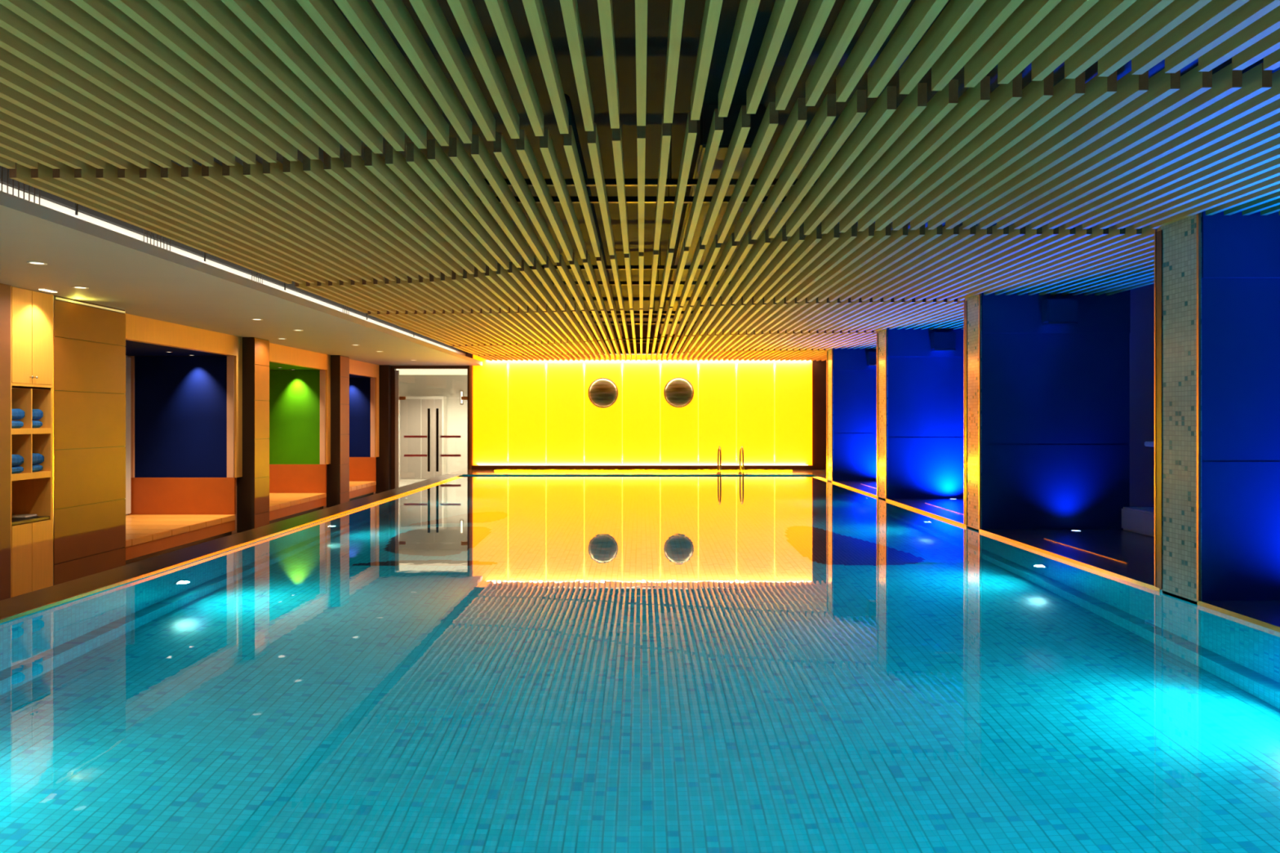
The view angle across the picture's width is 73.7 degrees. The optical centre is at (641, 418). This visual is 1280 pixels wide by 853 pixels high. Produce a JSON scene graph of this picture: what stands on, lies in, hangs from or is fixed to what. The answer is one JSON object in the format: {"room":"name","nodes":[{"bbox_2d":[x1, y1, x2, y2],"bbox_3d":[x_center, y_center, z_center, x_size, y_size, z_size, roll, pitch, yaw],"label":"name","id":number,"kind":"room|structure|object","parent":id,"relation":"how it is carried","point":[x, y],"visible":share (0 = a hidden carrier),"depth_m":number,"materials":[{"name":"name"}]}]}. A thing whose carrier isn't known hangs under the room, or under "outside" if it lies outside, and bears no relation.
{"room":"spa","nodes":[
{"label":"spa","id":0,"kind":"room"},
{"bbox_2d":[0,283,10,600],"bbox_3d":[-6.740,0.276,2.385,0.520,3.288,12.770,0,0,0],"label":"wall","id":1,"kind":"structure","parent":0,"point":[5,290],"depth_m":8.70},
{"bbox_2d":[53,295,125,585],"bbox_3d":[-6.705,0.276,10.105,0.410,3.288,1.310,0,0,0],"label":"wall","id":2,"kind":"structure","parent":0,"point":[90,341],"depth_m":10.04,"materials":[{"name":"brown wood"}]},
{"bbox_2d":[53,294,53,585],"bbox_3d":[-6.752,0.276,9.440,0.496,3.288,0.016,0,0,0],"label":"trim","id":3,"kind":"structure","parent":2,"relation":"attached to","point":[53,295],"depth_m":9.44,"materials":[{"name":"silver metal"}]},
{"bbox_2d":[55,297,124,313],"bbox_3d":[-6.494,-1.336,10.100,0.012,0.020,1.260,0,0,0],"label":"led strip","id":4,"kind":"object","parent":2,"relation":"attached to","point":[56,298],"visible":1,"depth_m":10.03,"materials":[{"name":"beige"}]},
{"bbox_2d":[124,340,227,355],"bbox_3d":[-7.665,-1.070,12.555,1.670,0.060,3.590,0,0,0],"label":"ceiling","id":5,"kind":"structure","parent":0,"point":[132,348],"depth_m":13.23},
{"bbox_2d":[124,313,242,356],"bbox_3d":[-6.770,-1.204,12.555,0.120,0.328,3.590,0,0,0],"label":"lintel","id":6,"kind":"object","parent":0,"point":[138,329],"visible":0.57,"depth_m":12.43,"materials":[{"name":"brown wood"}]},
{"bbox_2d":[0,160,467,354],"bbox_3d":[-4.570,-2.035,9.050,0.140,0.730,26.100,0,0,0],"label":"wall","id":7,"kind":"structure","parent":0,"point":[49,197],"depth_m":8.24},
{"bbox_2d":[231,477,236,533],"bbox_3d":[-7.650,0.440,14.265,1.700,2.960,0.170,0,0,0],"label":"wall","id":8,"kind":"structure","parent":0,"point":[235,531],"depth_m":14.33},
{"bbox_2d":[127,355,234,477],"bbox_3d":[-7.622,-0.028,14.149,1.755,2.015,0.058,0,0,0],"label":"wall panel","id":9,"kind":"object","parent":8,"relation":"attached to","point":[182,407],"visible":1,"depth_m":14.15,"materials":[{"name":"paint"}]},
{"bbox_2d":[128,477,235,514],"bbox_3d":[-7.615,1.285,14.149,1.770,0.610,0.058,0,0,0],"label":"backboard","id":10,"kind":"object","parent":8,"relation":"attached to","point":[148,495],"visible":1,"depth_m":14.12,"materials":[{"name":"leather"}]},
{"bbox_2d":[234,355,242,477],"bbox_3d":[-6.740,-0.030,14.245,0.060,2.020,0.210,0,0,0],"label":"trim","id":11,"kind":"structure","parent":8,"relation":"attached to","point":[237,359],"depth_m":14.20,"materials":[{"name":"brown wood"}]},
{"bbox_2d":[0,191,482,365],"bbox_3d":[-5.505,-1.413,9.050,2.810,0.090,26.100,0,0,0],"label":"ceiling","id":12,"kind":"structure","parent":0,"point":[136,277],"depth_m":9.04,"materials":[{"name":"white paint"}]},
{"bbox_2d":[1,166,39,204],"bbox_3d":[-4.195,-1.675,5.615,0.010,0.431,0.730,0,0,0],"label":"ceiling vent","id":13,"kind":"object","parent":12,"relation":"in","point":[2,166],"visible":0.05,"depth_m":5.76,"materials":[{"name":"metal"}]},
{"bbox_2d":[26,261,47,265],"bbox_3d":[-5.310,-1.365,7.500,0.150,0.006,0.150,0,0,0],"label":"recessed light","id":14,"kind":"object","parent":12,"relation":"in","point":[28,262],"visible":1,"depth_m":7.50,"materials":[{"name":"white paint"}]},
{"bbox_2d":[143,229,170,250],"bbox_3d":[-4.195,-1.675,7.410,0.010,0.431,0.420,0,0,0],"label":"ceiling vent","id":15,"kind":"object","parent":12,"relation":"in","point":[144,229],"visible":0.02,"depth_m":7.40,"materials":[{"name":"metal"}]},
{"bbox_2d":[0,183,465,355],"bbox_3d":[-4.585,-1.564,9.050,0.070,0.212,26.100,0,0,0],"label":"cove","id":16,"kind":"object","parent":12,"relation":"attached to","point":[44,202],"visible":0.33,"depth_m":8.40,"materials":[{"name":"white paint"}]},
{"bbox_2d":[251,270,262,284],"bbox_3d":[-4.195,-1.675,9.350,0.010,0.431,0.300,0,0,0],"label":"ceiling vent","id":17,"kind":"object","parent":12,"relation":"in","point":[251,270],"visible":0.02,"depth_m":9.30,"materials":[{"name":"metal"}]},
{"bbox_2d":[236,337,269,533],"bbox_3d":[-6.705,0.276,14.635,0.410,3.288,0.570,0,0,0],"label":"column","id":18,"kind":"structure","parent":0,"point":[253,487],"depth_m":14.36,"materials":[{"name":"brown wood"}]},
{"bbox_2d":[125,481,417,564],"bbox_3d":[-6.450,1.964,11.250,5.500,0.112,30.500,0,0,0],"label":"floor","id":19,"kind":"structure","parent":0,"point":[374,494],"depth_m":17.26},
{"bbox_2d":[10,285,53,597],"bbox_3d":[-6.731,0.276,9.102,0.538,3.288,0.655,0,0,0],"label":"tall cabinet","id":20,"kind":"object","parent":19,"relation":"on","point":[31,311],"visible":0.87,"depth_m":9.15,"materials":[{"name":"brown wood"}]},
{"bbox_2d":[11,420,23,428],"bbox_3d":[-6.696,0.059,8.940,0.307,0.089,0.225,0,0,0],"label":"folded towel","id":21,"kind":"object","parent":20,"relation":"in","point":[15,424],"visible":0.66,"depth_m":8.98,"materials":[{"name":"blue fabric"}]},
{"bbox_2d":[11,408,25,419],"bbox_3d":[-6.697,-0.045,8.940,0.305,0.118,0.245,0,0,0],"label":"folded towel","id":22,"kind":"object","parent":21,"relation":"on","point":[16,414],"visible":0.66,"depth_m":8.98,"materials":[{"name":"blue fabric"}]},
{"bbox_2d":[11,466,23,473],"bbox_3d":[-6.697,0.539,8.940,0.305,0.079,0.225,0,0,0],"label":"folded towel","id":23,"kind":"object","parent":20,"relation":"in","point":[15,469],"visible":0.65,"depth_m":8.97,"materials":[{"name":"blue fabric"}]},
{"bbox_2d":[11,454,23,466],"bbox_3d":[-6.697,0.438,8.940,0.306,0.124,0.245,0,0,0],"label":"folded towel","id":24,"kind":"object","parent":23,"relation":"on","point":[16,460],"visible":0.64,"depth_m":8.96,"materials":[{"name":"blue fabric"}]},
{"bbox_2d":[11,515,49,525],"bbox_3d":[-6.745,1.090,9.102,0.470,0.030,0.585,0,0,0],"label":"countertop","id":25,"kind":"structure","parent":20,"relation":"on","point":[14,521],"depth_m":9.13,"materials":[{"name":"brown wood"}]},
{"bbox_2d":[11,514,37,518],"bbox_3d":[-6.770,1.061,9.270,0.300,0.022,0.180,0,0,0],"label":"tray","id":26,"kind":"object","parent":25,"relation":"on","point":[13,516],"visible":0.69,"depth_m":9.24,"materials":[{"name":"white paint"}]},
{"bbox_2d":[31,420,42,427],"bbox_3d":[-6.698,0.059,9.238,0.304,0.089,0.225,0,0,0],"label":"folded towel","id":27,"kind":"object","parent":20,"relation":"in","point":[35,424],"visible":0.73,"depth_m":9.26,"materials":[{"name":"blue fabric"}]},
{"bbox_2d":[31,408,43,419],"bbox_3d":[-6.697,-0.045,9.238,0.305,0.118,0.245,0,0,0],"label":"folded towel","id":28,"kind":"object","parent":27,"relation":"on","point":[37,414],"visible":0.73,"depth_m":9.27,"materials":[{"name":"blue fabric"}]},
{"bbox_2d":[31,464,43,471],"bbox_3d":[-6.698,0.540,9.238,0.304,0.079,0.225,0,0,0],"label":"folded towel","id":29,"kind":"object","parent":20,"relation":"in","point":[35,468],"visible":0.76,"depth_m":9.26,"materials":[{"name":"blue fabric"}]},
{"bbox_2d":[31,453,44,464],"bbox_3d":[-6.697,0.438,9.238,0.305,0.124,0.245,0,0,0],"label":"folded towel","id":30,"kind":"object","parent":29,"relation":"on","point":[37,459],"visible":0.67,"depth_m":9.28,"materials":[{"name":"blue fabric"}]},
{"bbox_2d":[124,514,235,564],"bbox_3d":[-7.595,1.755,12.440,1.770,0.330,3.360,0,0,0],"label":"tiled bench","id":31,"kind":"object","parent":19,"relation":"on","point":[147,535],"visible":0.54,"depth_m":12.70,"materials":[{"name":"beige tile"}]},
{"bbox_2d":[269,493,326,524],"bbox_3d":[-7.595,1.755,16.560,1.770,0.330,3.280,0,0,0],"label":"tiled bench","id":32,"kind":"object","parent":19,"relation":"on","point":[282,506],"visible":0.38,"depth_m":16.84,"materials":[{"name":"beige tile"}]},
{"bbox_2d":[349,481,376,501],"bbox_3d":[-7.595,1.755,20.305,1.770,0.330,2.610,0,0,0],"label":"tiled bench","id":33,"kind":"object","parent":19,"relation":"on","point":[357,490],"visible":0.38,"depth_m":20.66,"materials":[{"name":"beige tile"}]},
{"bbox_2d":[399,395,446,481],"bbox_3d":[-6.675,0.620,26.115,1.350,2.600,0.470,0,0,0],"label":"door","id":34,"kind":"structure","parent":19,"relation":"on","point":[413,411],"depth_m":25.88,"materials":[{"name":"white paint"}]},
{"bbox_2d":[269,361,318,369],"bbox_3d":[-7.665,-1.070,16.675,1.670,0.060,3.510,0,0,0],"label":"ceiling","id":35,"kind":"structure","parent":0,"point":[273,366],"depth_m":17.48,"materials":[{"name":"green paint"}]},
{"bbox_2d":[269,342,330,370],"bbox_3d":[-6.770,-1.204,16.675,0.120,0.328,3.510,0,0,0],"label":"lintel","id":36,"kind":"object","parent":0,"point":[278,353],"visible":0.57,"depth_m":16.70,"materials":[{"name":"brown wood"}]},
{"bbox_2d":[326,355,349,507],"bbox_3d":[-6.705,0.276,18.715,0.410,3.288,0.570,0,0,0],"label":"column","id":37,"kind":"structure","parent":0,"point":[338,471],"depth_m":18.43,"materials":[{"name":"brown wood"}]},
{"bbox_2d":[325,369,330,464],"bbox_3d":[-6.740,-0.030,18.325,0.060,2.020,0.210,0,0,0],"label":"trim","id":38,"kind":"structure","parent":37,"relation":"attached to","point":[327,371],"depth_m":18.27,"materials":[{"name":"brown wood"}]},
{"bbox_2d":[349,373,372,377],"bbox_3d":[-7.665,-1.070,20.420,1.670,0.060,2.840,0,0,0],"label":"ceiling","id":39,"kind":"structure","parent":0,"point":[350,375],"depth_m":21.23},
{"bbox_2d":[349,359,378,377],"bbox_3d":[-6.770,-1.204,20.420,0.120,0.328,2.840,0,0,0],"label":"lintel","id":40,"kind":"object","parent":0,"point":[356,367],"visible":0.64,"depth_m":20.63,"materials":[{"name":"brown wood"}]},
{"bbox_2d":[375,364,391,493],"bbox_3d":[-6.735,0.276,21.965,0.530,3.288,0.230,0,0,0],"label":"column","id":41,"kind":"structure","parent":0,"point":[383,481],"depth_m":21.85,"materials":[{"name":"brown wood"}]},
{"bbox_2d":[373,377,378,457],"bbox_3d":[-6.740,-0.030,21.735,0.060,2.020,0.210,0,0,0],"label":"trim","id":42,"kind":"structure","parent":41,"relation":"attached to","point":[376,378],"depth_m":21.64,"materials":[{"name":"brown wood"}]},
{"bbox_2d":[399,374,467,473],"bbox_3d":[-6.350,0.235,26.500,5.700,3.370,0.200,0,0,0],"label":"wall","id":43,"kind":"structure","parent":0,"point":[450,386],"depth_m":26.40,"materials":[{"name":"white paint"}]},
{"bbox_2d":[460,390,463,404],"bbox_3d":[-5.550,-0.650,26.365,0.100,0.440,0.070,0,0,0],"label":"wall sconce","id":44,"kind":"object","parent":43,"relation":"attached to","point":[461,391],"visible":0.79,"depth_m":26.37,"materials":[{"name":"silver metal"}]},
{"bbox_2d":[446,469,826,474],"bbox_3d":[0.975,1.685,21.185,11.250,0.730,2.030,0,0,0],"label":"deck","id":45,"kind":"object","parent":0,"point":[461,471],"visible":0.18,"depth_m":20.97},
{"bbox_2d":[488,469,797,470],"bbox_3d":[0.050,1.314,21.820,7.900,0.012,0.030,0,0,0],"label":"led strip","id":46,"kind":"object","parent":45,"relation":"on","point":[489,469],"visible":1,"depth_m":21.81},
{"bbox_2d":[715,445,743,475],"bbox_3d":[2.125,1.500,20.328,0.630,1.699,0.685,0,0,0],"label":"pool ladder","id":47,"kind":"object","parent":45,"relation":"attached to","point":[719,446],"visible":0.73,"depth_m":20.22,"materials":[{"name":"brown metal"}]},
{"bbox_2d":[0,474,1279,631],"bbox_3d":[-0.206,2.159,8.575,8.887,1.682,23.550,0,0,0],"label":"pool edge","id":48,"kind":"object","parent":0,"point":[15,607],"visible":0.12,"depth_m":8.08,"materials":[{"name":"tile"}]},
{"bbox_2d":[0,475,1279,852],"bbox_3d":[-0.085,1.350,8.575,8.244,0.001,23.150,0,0,0],"label":"pool water","id":49,"kind":"object","parent":48,"relation":"in","point":[463,664],"visible":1,"depth_m":4.27,"materials":[{"name":"liquid"}]},
{"bbox_2d":[470,325,826,469],"bbox_3d":[0.960,-0.525,22.225,10.780,3.750,0.250,0,0,0],"label":"wall","id":50,"kind":"structure","parent":0,"point":[819,367],"depth_m":22.10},
{"bbox_2d":[469,365,472,469],"bbox_3d":[-4.395,-0.024,22.050,0.070,2.688,0.100,0,0,0],"label":"trim","id":51,"kind":"structure","parent":50,"relation":"attached to","point":[470,366],"depth_m":22.00,"materials":[{"name":"orange metal"}]},
{"bbox_2d":[472,355,507,465],"bbox_3d":[-3.903,-0.220,22.065,0.894,2.860,0.030,0,0,0],"label":"wall panel","id":52,"kind":"object","parent":50,"relation":"attached to","point":[490,380],"visible":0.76,"depth_m":22.05,"materials":[{"name":"yellow glass"}]},
{"bbox_2d":[507,360,508,464],"bbox_3d":[-3.446,-0.220,22.088,0.016,2.860,0.012,0,0,0],"label":"trim","id":53,"kind":"structure","parent":50,"relation":"attached to","point":[508,360],"depth_m":22.08,"materials":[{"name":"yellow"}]},
{"bbox_2d":[508,359,546,464],"bbox_3d":[-2.953,-0.220,22.065,0.964,2.860,0.030,0,0,0],"label":"wall panel","id":54,"kind":"object","parent":50,"relation":"attached to","point":[526,379],"visible":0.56,"depth_m":22.05,"materials":[{"name":"yellow glass"}]},
{"bbox_2d":[546,358,583,464],"bbox_3d":[-1.969,-0.220,22.065,0.964,2.860,0.030,0,0,0],"label":"wall panel","id":55,"kind":"object","parent":50,"relation":"attached to","point":[564,379],"visible":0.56,"depth_m":22.05,"materials":[{"name":"yellow glass"}]},
{"bbox_2d":[583,360,584,464],"bbox_3d":[-1.477,-0.220,22.088,0.016,2.860,0.012,0,0,0],"label":"trim","id":56,"kind":"structure","parent":50,"relation":"attached to","point":[584,361],"depth_m":22.08,"materials":[{"name":"yellow"}]},
{"bbox_2d":[584,354,622,464],"bbox_3d":[-0.984,-0.220,22.065,0.964,2.860,0.030,0,0,0],"label":"wall panel","id":57,"kind":"object","parent":50,"relation":"attached to","point":[602,426],"visible":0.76,"depth_m":22.05,"materials":[{"name":"yellow glass"}]},
{"bbox_2d":[587,377,617,408],"bbox_3d":[-0.985,-0.660,21.979,0.772,0.772,0.142,0,0,0],"label":"roundel","id":58,"kind":"object","parent":57,"relation":"attached to","point":[602,393],"visible":1,"depth_m":21.95,"materials":[{"name":"brown metal"}]},
{"bbox_2d":[622,355,622,464],"bbox_3d":[-0.492,-0.220,22.088,0.016,2.860,0.012,0,0,0],"label":"trim","id":59,"kind":"structure","parent":50,"relation":"attached to","point":[622,355],"depth_m":22.08,"materials":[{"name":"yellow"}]},
{"bbox_2d":[622,354,659,464],"bbox_3d":[0.000,-0.220,22.065,0.964,2.860,0.030,0,0,0],"label":"wall panel","id":60,"kind":"object","parent":50,"relation":"attached to","point":[641,379],"visible":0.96,"depth_m":22.05,"materials":[{"name":"yellow glass"}]},
{"bbox_2d":[471,465,813,470],"bbox_3d":[0.035,1.265,22.020,8.790,0.110,0.160,0,0,0],"label":"baseboard","id":61,"kind":"structure","parent":50,"relation":"attached to","point":[473,467],"depth_m":21.94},
{"bbox_2d":[478,464,808,465],"bbox_3d":[0.050,1.201,22.000,8.500,0.016,0.040,0,0,0],"label":"led strip","id":62,"kind":"object","parent":61,"relation":"on","point":[478,464],"visible":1,"depth_m":21.98,"materials":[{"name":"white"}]},
{"bbox_2d":[659,355,660,464],"bbox_3d":[0.492,-0.220,22.088,0.016,2.860,0.012,0,0,0],"label":"trim","id":63,"kind":"structure","parent":50,"relation":"attached to","point":[660,355],"depth_m":22.08,"materials":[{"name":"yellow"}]},
{"bbox_2d":[660,354,697,464],"bbox_3d":[0.984,-0.220,22.065,0.964,2.860,0.030,0,0,0],"label":"wall panel","id":64,"kind":"object","parent":50,"relation":"attached to","point":[678,425],"visible":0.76,"depth_m":22.05,"materials":[{"name":"yellow glass"}]},
{"bbox_2d":[663,377,693,407],"bbox_3d":[0.970,-0.670,21.979,0.772,0.772,0.142,0,0,0],"label":"roundel","id":65,"kind":"object","parent":64,"relation":"attached to","point":[677,392],"visible":1,"depth_m":21.95,"materials":[{"name":"brown metal"}]},
{"bbox_2d":[697,360,698,464],"bbox_3d":[1.477,-0.220,22.088,0.016,2.860,0.012,0,0,0],"label":"trim","id":66,"kind":"structure","parent":50,"relation":"attached to","point":[698,361],"depth_m":22.08,"materials":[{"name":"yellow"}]},
{"bbox_2d":[698,357,736,464],"bbox_3d":[1.969,-0.220,22.065,0.964,2.860,0.030,0,0,0],"label":"wall panel","id":67,"kind":"object","parent":50,"relation":"attached to","point":[717,379],"visible":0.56,"depth_m":22.05,"materials":[{"name":"yellow glass"}]},
{"bbox_2d":[737,359,773,464],"bbox_3d":[2.953,-0.220,22.065,0.964,2.860,0.030,0,0,0],"label":"wall panel","id":68,"kind":"object","parent":50,"relation":"attached to","point":[755,379],"visible":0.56,"depth_m":22.05,"materials":[{"name":"yellow glass"}]},
{"bbox_2d":[773,360,774,464],"bbox_3d":[3.446,-0.220,22.088,0.016,2.860,0.012,0,0,0],"label":"trim","id":69,"kind":"structure","parent":50,"relation":"attached to","point":[774,360],"depth_m":22.08,"materials":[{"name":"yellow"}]},
{"bbox_2d":[774,360,812,465],"bbox_3d":[3.938,-0.220,22.065,0.964,2.860,0.030,0,0,0],"label":"wall panel","id":70,"kind":"object","parent":50,"relation":"attached to","point":[793,379],"visible":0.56,"depth_m":22.05,"materials":[{"name":"yellow glass"}]},
{"bbox_2d":[171,0,1279,325],"bbox_3d":[-1.300,-2.450,9.200,15.800,0.100,26.400,0,0,0],"label":"ceiling","id":71,"kind":"structure","parent":0,"point":[624,11],"depth_m":6.21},
{"bbox_2d":[0,0,1279,168],"bbox_3d":[0.804,-1.935,1.510,9.549,0.930,7.020,0,0,0],"label":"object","id":72,"kind":"structure","parent":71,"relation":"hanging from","point":[92,82],"depth_m":3.54,"materials":[{"name":"brown wood"}]},
{"bbox_2d":[8,62,1279,284],"bbox_3d":[0.819,-1.935,5.867,11.015,0.930,4.102,0,0,18],"label":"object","id":73,"kind":"structure","parent":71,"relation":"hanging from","point":[1164,148],"depth_m":5.40,"materials":[{"name":"brown wood"}]},
{"bbox_2d":[478,342,827,360],"bbox_3d":[0.804,-1.935,20.140,9.549,0.930,3.400,0,0,0],"label":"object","id":74,"kind":"structure","parent":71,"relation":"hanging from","point":[811,354],"depth_m":20.33,"materials":[{"name":"brown wood"}]},
{"bbox_2d":[452,325,878,355],"bbox_3d":[0.823,-1.935,17.108,10.382,0.930,3.860,0,0,12],"label":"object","id":75,"kind":"structure","parent":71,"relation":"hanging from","point":[815,340],"depth_m":17.14,"materials":[{"name":"brown wood"}]},
{"bbox_2d":[564,315,679,318],"bbox_3d":[-0.800,-1.850,15.500,3.000,0.057,0.060,0,0,0],"label":"pipe","id":76,"kind":"object","parent":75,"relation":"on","point":[592,316],"visible":0.16,"depth_m":15.47,"materials":[{"name":"metal"}]},
{"bbox_2d":[367,294,966,346],"bbox_3d":[0.824,-1.935,13.759,10.531,0.930,5.168,0,0,11],"label":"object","id":77,"kind":"structure","parent":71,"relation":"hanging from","point":[455,327],"depth_m":12.90,"materials":[{"name":"brown wood"}]},
{"bbox_2d":[572,297,730,301],"bbox_3d":[0.350,-1.850,13.200,3.000,0.057,0.060,0,0,0],"label":"pipe","id":78,"kind":"object","parent":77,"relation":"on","point":[605,299],"visible":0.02,"depth_m":13.18,"materials":[{"name":"metal"}]},
{"bbox_2d":[659,104,765,334],"bbox_3d":[0.700,-2.235,13.750,0.500,0.330,14.500,0,0,0],"label":"ventilation duct","id":79,"kind":"object","parent":71,"relation":"hanging from","point":[704,124],"visible":0.51,"depth_m":7.33,"materials":[{"name":"metal"}]},
{"bbox_2d":[294,222,1160,313],"bbox_3d":[0.837,-1.935,9.157,10.269,0.930,4.120,0,0,11],"label":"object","id":80,"kind":"structure","parent":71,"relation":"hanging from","point":[940,263],"depth_m":8.77,"materials":[{"name":"brown wood"}]},
{"bbox_2d":[833,347,876,480],"bbox_3d":[4.949,-0.540,18.273,1.763,3.720,0.455,0,0,0],"label":"wall","id":81,"kind":"structure","parent":0,"point":[855,382],"depth_m":18.06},
{"bbox_2d":[826,347,833,481],"bbox_3d":[4.046,-0.515,18.302,0.038,3.770,0.516,0,0,0],"label":"tiled pillar","id":82,"kind":"structure","parent":81,"relation":"attached to","point":[829,353],"depth_m":18.27,"materials":[{"name":"tile"}]},
{"bbox_2d":[866,351,876,365],"bbox_3d":[4.950,-1.260,17.962,0.360,0.300,0.165,0,0,0],"label":"box","id":83,"kind":"object","parent":81,"relation":"attached to","point":[871,355],"visible":0.52,"depth_m":17.89,"materials":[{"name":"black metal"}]},
{"bbox_2d":[887,327,963,498],"bbox_3d":[4.949,-0.540,14.307,1.763,3.720,0.485,0,0,0],"label":"wall","id":84,"kind":"structure","parent":0,"point":[925,386],"depth_m":14.08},
{"bbox_2d":[876,328,887,499],"bbox_3d":[4.046,-0.515,14.337,0.038,3.770,0.546,0,0,0],"label":"tiled pillar","id":85,"kind":"structure","parent":84,"relation":"attached to","point":[882,336],"depth_m":14.31,"materials":[{"name":"tile"}]},
{"bbox_2d":[930,332,955,351],"bbox_3d":[4.950,-1.260,13.982,0.360,0.300,0.165,0,0,0],"label":"loudspeaker","id":86,"kind":"object","parent":84,"relation":"attached to","point":[940,341],"visible":1,"depth_m":13.90,"materials":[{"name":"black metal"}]},
{"bbox_2d":[813,474,1279,626],"bbox_3d":[5.229,1.435,8.585,2.343,0.230,23.170,0,0,0],"label":"floor","id":87,"kind":"structure","parent":0,"point":[1137,549],"depth_m":8.91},
{"bbox_2d":[1044,537,1128,563],"bbox_3d":[4.428,1.317,8.570,0.015,0.006,1.600,0,0,0],"label":"strip","id":88,"kind":"object","parent":87,"relation":"on","point":[1044,538],"visible":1,"depth_m":8.44,"materials":[{"name":"orange metal"}]},
{"bbox_2d":[1121,506,1154,537],"bbox_3d":[5.945,1.185,9.175,0.490,0.270,1.950,0,0,0],"label":"bench","id":89,"kind":"object","parent":87,"relation":"on","point":[1140,520],"visible":0.31,"depth_m":9.82,"materials":[{"name":"white paint"}]},
{"bbox_2d":[982,222,1130,528],"bbox_3d":[4.949,-0.540,10.387,1.763,3.720,0.425,0,0,0],"label":"wall","id":90,"kind":"structure","parent":0,"point":[1055,399],"depth_m":10.19,"materials":[{"name":"paint"}]},
{"bbox_2d":[963,222,982,530],"bbox_3d":[4.046,-0.515,10.417,0.038,3.770,0.486,0,0,0],"label":"tiled pillar","id":91,"kind":"structure","parent":90,"relation":"attached to","point":[972,307],"depth_m":10.37,"materials":[{"name":"tile"}]},
{"bbox_2d":[1041,298,1077,325],"bbox_3d":[4.950,-1.260,10.092,0.360,0.300,0.165,0,0,0],"label":"box","id":92,"kind":"object","parent":90,"relation":"attached to","point":[1055,312],"visible":1,"depth_m":10.02,"materials":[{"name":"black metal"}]},
{"bbox_2d":[1128,283,1154,506],"bbox_3d":[6.275,-0.525,9.200,0.150,3.750,26.400,0,0,0],"label":"wall","id":93,"kind":"structure","parent":0,"point":[1142,298],"depth_m":10.56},
{"bbox_2d":[1144,441,1154,446],"bbox_3d":[6.075,0.300,8.550,0.250,0.060,3.100,0,0,0],"label":"wall ledge","id":94,"kind":"object","parent":93,"relation":"attached to","point":[1146,443],"visible":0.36,"depth_m":10.00,"materials":[{"name":"white paint"}]},
{"bbox_2d":[1201,210,1279,600],"bbox_3d":[4.949,-0.540,6.407,1.763,3.720,0.465,0,0,0],"label":"wall","id":95,"kind":"structure","parent":0,"point":[1241,254],"depth_m":6.19,"materials":[{"name":"paint"}]},
{"bbox_2d":[1154,212,1201,604],"bbox_3d":[4.046,-0.515,6.437,0.038,3.770,0.526,0,0,0],"label":"tiled pillar","id":96,"kind":"structure","parent":95,"relation":"attached to","point":[1178,244],"depth_m":6.40,"materials":[{"name":"tile"}]},
{"bbox_3d":[-6.815,-0.240,22.200,4.770,4.320,0.200,0,0,0],"label":"wall","id":97,"kind":"structure","parent":0,"visible":0},
{"bbox_2d":[391,365,469,489],"bbox_3d":[-5.465,0.276,22.130,2.070,3.288,0.180,0,0,0],"label":"door","id":98,"kind":"structure","parent":97,"relation":"in","point":[395,397],"depth_m":22.08,"materials":[{"name":"white paint"}]},
{"bbox_3d":[-7.650,0.440,18.345,1.700,2.960,0.170,0,0,0],"label":"wall","id":99,"kind":"structure","parent":0,"visible":0},
{"bbox_2d":[268,369,325,464],"bbox_3d":[-7.622,-0.028,18.229,1.755,2.015,0.058,0,0,0],"label":"wall panel","id":100,"kind":"object","parent":99,"relation":"attached to","point":[297,397],"visible":0.56,"depth_m":18.23,"materials":[{"name":"green paint"}]},
{"bbox_2d":[268,464,326,493],"bbox_3d":[-7.615,1.285,18.229,1.770,0.610,0.058,0,0,0],"label":"backboard","id":101,"kind":"object","parent":99,"relation":"attached to","point":[283,478],"visible":0.56,"depth_m":18.20,"materials":[{"name":"leather"}]},
{"bbox_3d":[-8.600,0.035,15.550,0.200,3.770,13.100,0,0,0],"label":"wall","id":102,"kind":"structure","parent":0,"visible":0},
{"bbox_2d":[124,356,130,514],"bbox_3d":[-8.460,0.280,14.010,0.080,2.580,0.160,0,0,0],"label":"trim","id":103,"kind":"structure","parent":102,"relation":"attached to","point":[127,393],"depth_m":13.99,"materials":[{"name":"paint"}]},
{"bbox_3d":[-7.650,0.440,21.755,1.700,2.960,0.170,0,0,0],"label":"wall","id":104,"kind":"structure","parent":0,"visible":0},
{"bbox_2d":[348,377,375,457],"bbox_3d":[-7.622,-0.028,21.639,1.755,2.015,0.058,0,0,0],"label":"wall panel","id":105,"kind":"object","parent":104,"relation":"attached to","point":[362,404],"visible":0.49,"depth_m":21.64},
{"bbox_2d":[349,457,376,481],"bbox_3d":[-7.615,1.285,21.639,1.770,0.610,0.058,0,0,0],"label":"backboard","id":106,"kind":"object","parent":104,"relation":"attached to","point":[361,468],"visible":0.44,"depth_m":21.61,"materials":[{"name":"leather"}]},
{"label":"outside","id":107,"kind":"structure","parent":0,"visible":0},
{"bbox_2d":[564,93,622,336],"bbox_3d":[-0.500,-2.050,13.250,0.090,0.086,15.500,0,0,0],"label":"pipe","id":108,"kind":"object","parent":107,"point":[571,118],"visible":0.34,"depth_m":6.91,"materials":[{"name":"metal"}]},
{"bbox_3d":[-6.350,-1.410,24.500,5.700,0.080,4.200,0,0,0],"label":"ceiling","id":109,"kind":"structure","parent":0,"visible":0},
{"bbox_2d":[395,368,467,374],"bbox_3d":[-5.500,-1.245,22.630,2.400,0.170,0.060,0,0,0],"label":"light","id":110,"kind":"object","parent":109,"relation":"attached to","point":[402,371],"visible":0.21,"depth_m":22.60,"materials":[{"name":"white"}]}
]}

